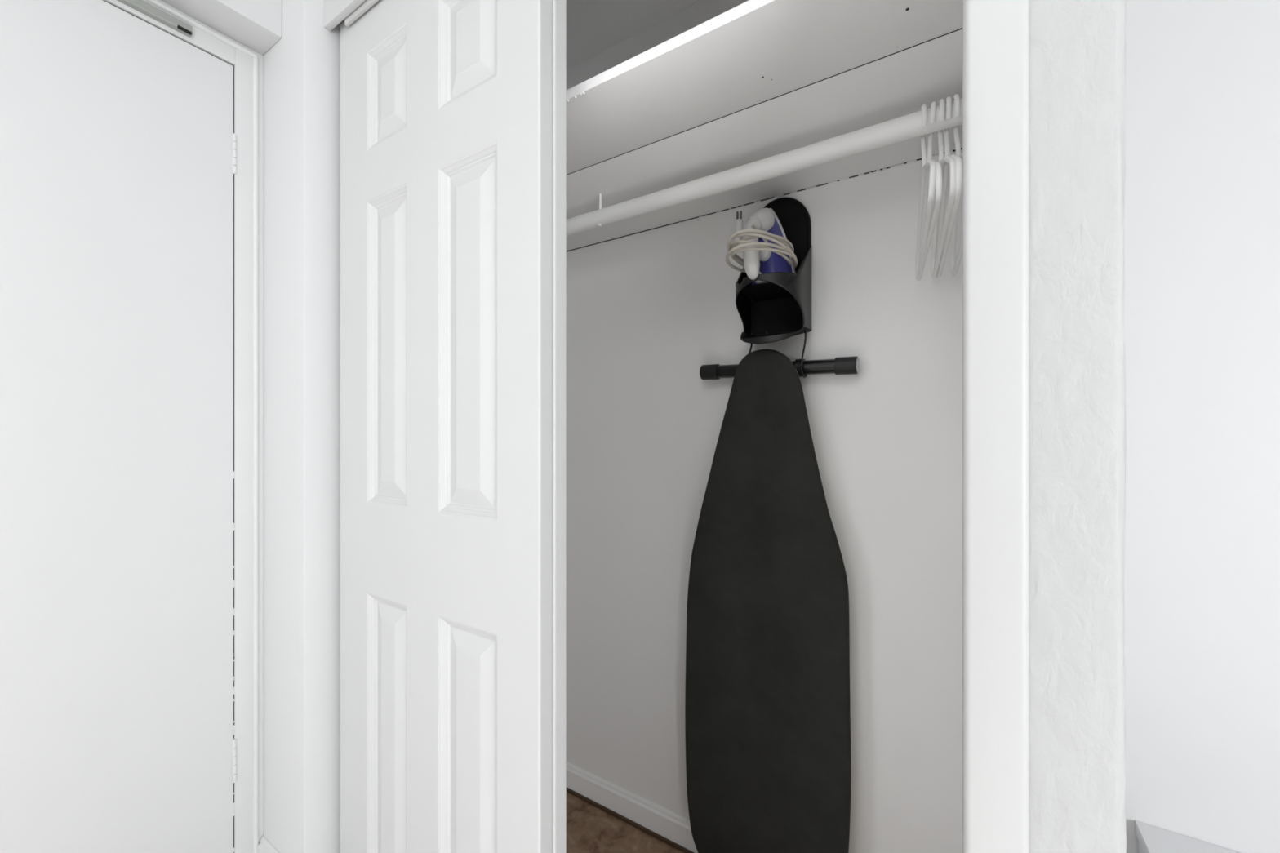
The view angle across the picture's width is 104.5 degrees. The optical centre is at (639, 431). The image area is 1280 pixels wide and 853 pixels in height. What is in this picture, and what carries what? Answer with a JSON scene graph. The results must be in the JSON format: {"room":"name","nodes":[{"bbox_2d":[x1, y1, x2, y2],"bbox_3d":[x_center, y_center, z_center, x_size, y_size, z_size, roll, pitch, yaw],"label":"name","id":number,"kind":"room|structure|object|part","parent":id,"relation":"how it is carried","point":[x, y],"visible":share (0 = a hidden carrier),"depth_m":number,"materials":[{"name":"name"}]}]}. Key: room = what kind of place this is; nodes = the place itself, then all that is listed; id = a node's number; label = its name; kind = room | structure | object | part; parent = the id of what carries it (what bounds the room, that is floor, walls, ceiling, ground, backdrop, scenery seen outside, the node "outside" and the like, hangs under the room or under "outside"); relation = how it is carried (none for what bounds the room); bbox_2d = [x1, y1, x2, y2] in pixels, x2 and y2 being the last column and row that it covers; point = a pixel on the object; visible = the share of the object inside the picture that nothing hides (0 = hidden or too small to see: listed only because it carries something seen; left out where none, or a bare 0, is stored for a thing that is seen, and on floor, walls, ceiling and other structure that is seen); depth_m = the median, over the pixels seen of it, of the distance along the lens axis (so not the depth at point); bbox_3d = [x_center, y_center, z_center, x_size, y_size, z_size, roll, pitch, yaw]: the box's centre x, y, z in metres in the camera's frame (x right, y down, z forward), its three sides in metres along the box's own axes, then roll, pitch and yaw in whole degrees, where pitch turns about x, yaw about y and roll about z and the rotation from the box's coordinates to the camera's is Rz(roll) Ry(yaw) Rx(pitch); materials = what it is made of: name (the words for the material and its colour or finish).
{"room":"hotel room entryway","nodes":[
{"label":"hotel room entryway","id":0,"kind":"room"},
{"bbox_2d":[104,0,235,852],"bbox_3d":[-2.811,-0.070,-1.764,0.120,2.440,6.986,0,0,33],"label":"wall","id":1,"kind":"structure","parent":0,"point":[104,0],"depth_m":1.09,"materials":[{"name":"white paint"}]},
{"bbox_2d":[0,0,238,852],"bbox_3d":[-1.130,0.171,0.755,0.043,1.959,0.832,0,0,33],"label":"door","id":2,"kind":"structure","parent":1,"relation":"in","point":[119,143],"depth_m":0.93,"materials":[{"name":"white paint"}]},
{"bbox_2d":[116,0,192,37],"bbox_3d":[-1.091,-0.826,0.768,0.016,0.019,0.606,0,0,33],"label":"channel","id":3,"kind":"object","parent":1,"relation":"attached to","point":[140,6],"visible":1,"depth_m":0.98,"materials":[{"name":"silver metal"}]},
{"bbox_2d":[106,0,263,852],"bbox_3d":[-1.111,0.144,0.751,0.012,2.012,0.916,0,0,33],"label":"trim","id":4,"kind":"structure","parent":1,"relation":"attached to","point":[249,64],"depth_m":1.11,"materials":[{"name":"white paint"}]},
{"bbox_2d":[160,0,281,55],"bbox_3d":[-2.720,-1.076,-1.823,0.099,0.428,6.986,0,0,33],"label":"beam","id":5,"kind":"structure","parent":1,"relation":"attached to","point":[255,24],"depth_m":1.05,"materials":[{"name":"white paint"}]},
{"bbox_2d":[262,0,344,852],"bbox_3d":[-0.288,-0.070,0.812,1.564,2.440,0.089,0,0,33],"label":"wall","id":6,"kind":"structure","parent":0,"point":[302,69],"depth_m":1.06,"materials":[{"name":"white paint"}]},
{"bbox_2d":[257,835,280,852],"bbox_3d":[-0.784,1.037,1.076,0.192,0.226,0.014,0,0,33],"label":"baseboard","id":7,"kind":"structure","parent":6,"relation":"attached to","point":[264,846],"depth_m":1.11,"materials":[{"name":"white paint"}]},
{"bbox_2d":[324,0,365,31],"bbox_3d":[-0.193,-0.958,0.756,1.148,0.184,0.014,0,0,33],"label":"trim","id":8,"kind":"structure","parent":6,"relation":"attached to","point":[335,11],"depth_m":1.04,"materials":[{"name":"white paint"}]},
{"bbox_2d":[344,0,378,26],"bbox_3d":[-0.163,-0.929,0.751,1.092,0.142,0.007,0,0,33],"label":"track","id":9,"kind":"object","parent":6,"relation":"attached to","point":[366,5],"visible":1,"depth_m":1.01,"materials":[{"name":"white metal"}]},
{"bbox_2d":[340,0,551,852],"bbox_3d":[-0.395,0.126,0.928,0.596,2.024,0.030,0,0,33],"label":"door","id":10,"kind":"structure","parent":9,"relation":"hanging from","point":[446,105],"depth_m":0.89,"materials":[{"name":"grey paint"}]},
{"bbox_3d":[-0.498,-0.678,0.984,0.140,0.201,0.012,0,0,33],"label":"panel","id":11,"kind":"part","parent":10,"relation":"part of","materials":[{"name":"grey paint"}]},
{"bbox_3d":[-0.498,-0.164,0.984,0.140,0.618,0.012,0,0,33],"label":"panel","id":12,"kind":"part","parent":10,"relation":"part of","materials":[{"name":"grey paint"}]},
{"bbox_3d":[-0.498,0.615,0.984,0.140,0.570,0.012,0,0,33],"label":"panel","id":13,"kind":"part","parent":10,"relation":"part of","materials":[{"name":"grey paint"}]},
{"bbox_3d":[-0.294,-0.678,0.852,0.154,0.201,0.012,0,0,33],"label":"panel","id":14,"kind":"part","parent":10,"relation":"part of","materials":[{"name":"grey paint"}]},
{"bbox_3d":[-0.294,-0.164,0.852,0.154,0.618,0.012,0,0,33],"label":"panel","id":15,"kind":"part","parent":10,"relation":"part of","materials":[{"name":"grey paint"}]},
{"bbox_3d":[-0.294,0.615,0.852,0.154,0.570,0.012,0,0,33],"label":"panel","id":16,"kind":"part","parent":10,"relation":"part of","materials":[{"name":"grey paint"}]},
{"bbox_2d":[551,0,566,852],"bbox_3d":[-0.377,0.126,0.952,0.596,2.024,0.030,0,0,33],"label":"door","id":17,"kind":"structure","parent":6,"relation":"in","point":[558,6],"depth_m":0.79,"materials":[{"name":"grey paint"}]},
{"bbox_2d":[566,791,684,852],"bbox_3d":[0.773,1.175,0.644,4.600,0.050,0.800,0,0,33],"label":"floor","id":18,"kind":"structure","parent":0,"point":[590,828],"depth_m":1.42,"materials":[{"name":"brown carpet"}]},
{"bbox_2d":[1134,820,1239,852],"bbox_3d":[1.094,0.921,0.434,0.842,0.458,0.526,0,0,33],"label":"base cabinet","id":19,"kind":"object","parent":18,"relation":"on","point":[1151,839],"visible":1,"depth_m":0.84,"materials":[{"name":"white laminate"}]},
{"bbox_2d":[566,0,700,70],"bbox_3d":[-0.227,-1.190,1.193,1.724,0.030,0.687,0,0,33],"label":"ceiling","id":20,"kind":"structure","parent":0,"point":[593,27],"depth_m":1.41,"materials":[{"name":"white paint"}]},
{"bbox_2d":[566,0,1279,852],"bbox_3d":[1.032,-0.070,0.860,4.400,2.440,0.120,0,0,33],"label":"wall","id":21,"kind":"structure","parent":0,"point":[646,311],"depth_m":1.06,"materials":[{"name":"white paint"}]},
{"bbox_2d":[566,761,697,852],"bbox_3d":[-0.044,1.111,1.476,1.724,0.079,0.012,0,0,33],"label":"baseboard","id":22,"kind":"structure","parent":21,"relation":"attached to","point":[675,828],"depth_m":1.46,"materials":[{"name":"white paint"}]},
{"bbox_2d":[566,0,962,252],"bbox_3d":[-0.193,-0.591,1.245,1.724,0.021,0.561,0,0,33],"label":"closet shelf","id":23,"kind":"object","parent":21,"relation":"attached to","point":[756,80],"visible":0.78,"depth_m":0.87,"materials":[{"name":"white paint"}]},
{"bbox_2d":[566,97,962,235],"bbox_3d":[-0.179,-0.543,1.267,1.724,0.080,0.038,0,0,33],"label":"closet rod","id":24,"kind":"object","parent":23,"relation":"attached to","point":[908,126],"visible":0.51,"depth_m":0.96,"materials":[{"name":"white paint"}]},
{"bbox_2d":[916,101,936,278],"bbox_3d":[0.486,-0.429,0.836,0.022,0.244,0.418,0,0,27],"label":"hanger","id":25,"kind":"object","parent":24,"relation":"hanging from","point":[931,177],"visible":0.88,"depth_m":0.81,"materials":[{"name":"white plastic"}]},
{"bbox_3d":[0.484,-0.378,0.837,0.008,0.142,0.418,4,2,27],"label":"shoulder frame","id":26,"kind":"part","parent":25,"relation":"part of","materials":[{"name":"white plastic"}]},
{"bbox_2d":[915,104,942,280],"bbox_3d":[0.482,-0.429,0.839,0.009,0.245,0.418,-1,-1,26],"label":"hanger","id":27,"kind":"object","parent":24,"relation":"hanging from","point":[939,182],"visible":0.9,"depth_m":0.83,"materials":[{"name":"white plastic"}]},
{"bbox_3d":[0.483,-0.378,0.839,0.008,0.142,0.418,-1,-1,26],"label":"shoulder frame","id":28,"kind":"part","parent":27,"relation":"part of","materials":[{"name":"white plastic"}]},
{"bbox_2d":[931,98,955,278],"bbox_3d":[0.502,-0.429,0.826,0.008,0.245,0.418,0,0,28],"label":"hanger","id":29,"kind":"object","parent":24,"relation":"hanging from","point":[935,259],"visible":0.84,"depth_m":0.81,"materials":[{"name":"white plastic"}]},
{"bbox_3d":[0.502,-0.377,0.826,0.008,0.142,0.418,0,0,28],"label":"shoulder frame","id":30,"kind":"part","parent":29,"relation":"part of","materials":[{"name":"white plastic"}]},
{"bbox_2d":[936,96,962,278],"bbox_3d":[0.509,-0.429,0.822,0.008,0.245,0.418,1,0,28],"label":"hanger","id":31,"kind":"object","parent":24,"relation":"hanging from","point":[948,100],"visible":0.81,"depth_m":0.82,"materials":[{"name":"white plastic"}]},
{"bbox_3d":[0.509,-0.377,0.822,0.008,0.142,0.418,1,0,28],"label":"shoulder frame","id":32,"kind":"part","parent":31,"relation":"part of","materials":[{"name":"white plastic"}]},
{"bbox_2d":[951,93,962,275],"bbox_3d":[0.524,-0.429,0.813,0.018,0.245,0.418,0,0,29],"label":"hanger","id":33,"kind":"object","parent":24,"relation":"hanging from","point":[954,264],"visible":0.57,"depth_m":0.84,"materials":[{"name":"white plastic"}]},
{"bbox_3d":[0.526,-0.378,0.811,0.008,0.142,0.418,-3,-1,29],"label":"shoulder frame","id":34,"kind":"part","parent":33,"relation":"part of","materials":[{"name":"white plastic"}]},
{"bbox_2d":[735,197,811,377],"bbox_3d":[0.306,-0.352,1.162,0.150,0.450,0.158,0,0,33],"label":"holder","id":35,"kind":"object","parent":21,"relation":"attached to","point":[779,308],"visible":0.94,"depth_m":1.20,"materials":[{"name":"black plastic"}]},
{"bbox_2d":[725,207,797,284],"bbox_3d":[0.271,-0.427,1.111,0.140,0.193,0.196,0,0,33],"label":"iron","id":36,"kind":"object","parent":35,"relation":"on","point":[766,249],"visible":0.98,"depth_m":1.09,"materials":[{"name":"white plastic"}]},
{"bbox_3d":[0.253,-0.412,1.105,0.036,0.147,0.056,0,0,33],"label":"handle","id":37,"kind":"part","parent":36,"relation":"part of","materials":[{"name":"white plastic"}]},
{"bbox_3d":[0.273,-0.347,1.123,0.028,0.033,0.053,0,0,45],"label":"post","id":38,"kind":"part","parent":36,"relation":"part of","materials":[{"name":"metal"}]},
{"bbox_3d":[0.271,-0.410,1.111,0.141,0.076,0.195,0,0,33],"label":"cord","id":39,"kind":"part","parent":36,"relation":"part of","materials":[{"name":"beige plastic"}]},
{"bbox_2d":[684,349,859,852],"bbox_3d":[0.306,0.467,1.200,0.408,1.325,0.077,0,0,33],"label":"ironing board","id":40,"kind":"object","parent":35,"relation":"hanging from","point":[767,704],"visible":1,"depth_m":1.16,"materials":[{"name":"black fabric"}]},
{"bbox_2d":[735,245,811,342],"bbox_3d":[0.305,-0.335,1.161,0.150,0.264,0.158,0,0,33],"label":"basket","id":41,"kind":"object","parent":35,"relation":"on","point":[779,308],"depth_m":1.19,"materials":[{"name":"black plastic"}]},
{"bbox_2d":[740,325,811,343],"bbox_3d":[0.316,-0.223,1.178,0.148,0.042,0.119,0,0,33],"label":"tray","id":42,"kind":"object","parent":35,"relation":"on","point":[776,334],"depth_m":1.18,"materials":[{"name":"black plastic"}]},
{"bbox_3d":[0.346,-0.408,1.224,0.147,0.336,0.012,0,0,33],"label":"plate","id":43,"kind":"part","parent":35,"relation":"part of","materials":[{"name":"black plastic"}]},
{"bbox_2d":[1029,0,1126,852],"bbox_3d":[0.522,-0.070,0.676,0.058,2.440,0.741,0,0,33],"label":"wall","id":44,"kind":"structure","parent":0,"point":[1077,428],"depth_m":0.36,"materials":[{"name":"white paint"}]},
{"bbox_2d":[962,0,1029,852],"bbox_3d":[0.311,-0.070,0.439,0.042,2.440,0.124,0,0,33],"label":"trim","id":45,"kind":"structure","parent":44,"relation":"attached to","point":[996,33],"depth_m":0.39,"materials":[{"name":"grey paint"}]}
]}

